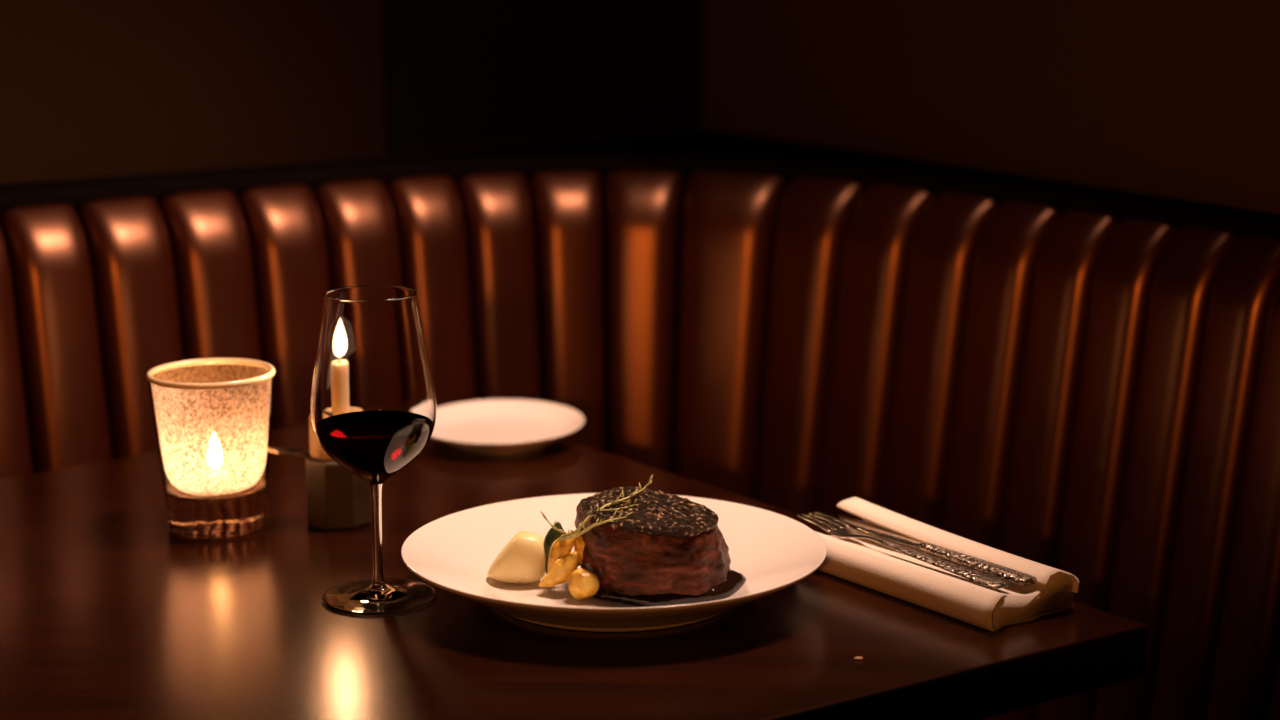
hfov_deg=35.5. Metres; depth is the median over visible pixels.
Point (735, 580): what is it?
gravy
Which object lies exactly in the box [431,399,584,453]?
bread plate
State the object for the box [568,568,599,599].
potato
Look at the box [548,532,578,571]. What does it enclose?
roasted fennel
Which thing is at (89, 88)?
wall
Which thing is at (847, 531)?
fork
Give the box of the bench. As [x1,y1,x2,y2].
[0,128,1279,719]
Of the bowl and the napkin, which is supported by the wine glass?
the bowl
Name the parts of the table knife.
blade, handle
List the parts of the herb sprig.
stem, stem, stem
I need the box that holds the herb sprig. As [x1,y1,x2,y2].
[540,474,652,540]
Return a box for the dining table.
[0,400,1147,719]
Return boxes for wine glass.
[310,285,436,615]
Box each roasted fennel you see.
[539,551,577,586]
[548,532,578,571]
[574,536,584,565]
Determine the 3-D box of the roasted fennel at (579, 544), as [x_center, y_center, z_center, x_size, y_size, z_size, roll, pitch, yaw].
[-0.033,0.114,1.208,0.013,0.021,0.012,0,12,0]
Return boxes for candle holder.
[146,358,274,537]
[267,414,371,529]
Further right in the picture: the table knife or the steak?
the table knife
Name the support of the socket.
attached to the candle holder at (338, 498)
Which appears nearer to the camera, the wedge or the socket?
the wedge
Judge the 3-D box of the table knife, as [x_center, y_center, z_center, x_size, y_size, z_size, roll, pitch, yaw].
[0.178,0.117,1.245,0.017,0.005,0.170,-9,15,-37]
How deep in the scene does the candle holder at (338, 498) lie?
1.36 m
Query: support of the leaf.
on the dinner plate at (454, 553)
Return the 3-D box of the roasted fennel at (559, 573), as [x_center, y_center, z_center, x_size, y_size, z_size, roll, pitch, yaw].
[-0.049,0.125,1.199,0.024,0.022,0.013,0,12,0]
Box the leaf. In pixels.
[544,521,564,573]
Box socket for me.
[309,414,333,460]
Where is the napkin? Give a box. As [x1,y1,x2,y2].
[815,497,1078,631]
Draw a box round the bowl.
[310,285,436,484]
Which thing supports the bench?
on the floor
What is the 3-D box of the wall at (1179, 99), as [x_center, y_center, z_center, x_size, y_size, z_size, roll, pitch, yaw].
[1.004,-0.334,0.694,0.120,2.650,3.600,-7,13,-29]
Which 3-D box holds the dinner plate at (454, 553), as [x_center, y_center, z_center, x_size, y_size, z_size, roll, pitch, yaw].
[-0.016,0.128,1.222,0.264,0.031,0.244,0,12,0]
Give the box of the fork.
[797,511,1009,588]
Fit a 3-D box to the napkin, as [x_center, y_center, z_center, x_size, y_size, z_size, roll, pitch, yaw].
[0.176,0.123,1.241,0.076,0.032,0.184,-9,15,-37]
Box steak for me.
[575,486,730,595]
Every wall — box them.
[0,0,697,183]
[698,0,1279,213]
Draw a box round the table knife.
[838,514,1036,585]
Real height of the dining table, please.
0.751 m
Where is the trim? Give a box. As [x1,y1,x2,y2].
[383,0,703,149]
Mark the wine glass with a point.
(373, 403)
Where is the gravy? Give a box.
[592,569,745,606]
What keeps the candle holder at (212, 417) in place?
on the dining table
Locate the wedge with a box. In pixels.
[487,531,545,583]
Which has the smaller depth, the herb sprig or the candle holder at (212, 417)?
the herb sprig
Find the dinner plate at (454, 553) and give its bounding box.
[401,493,826,631]

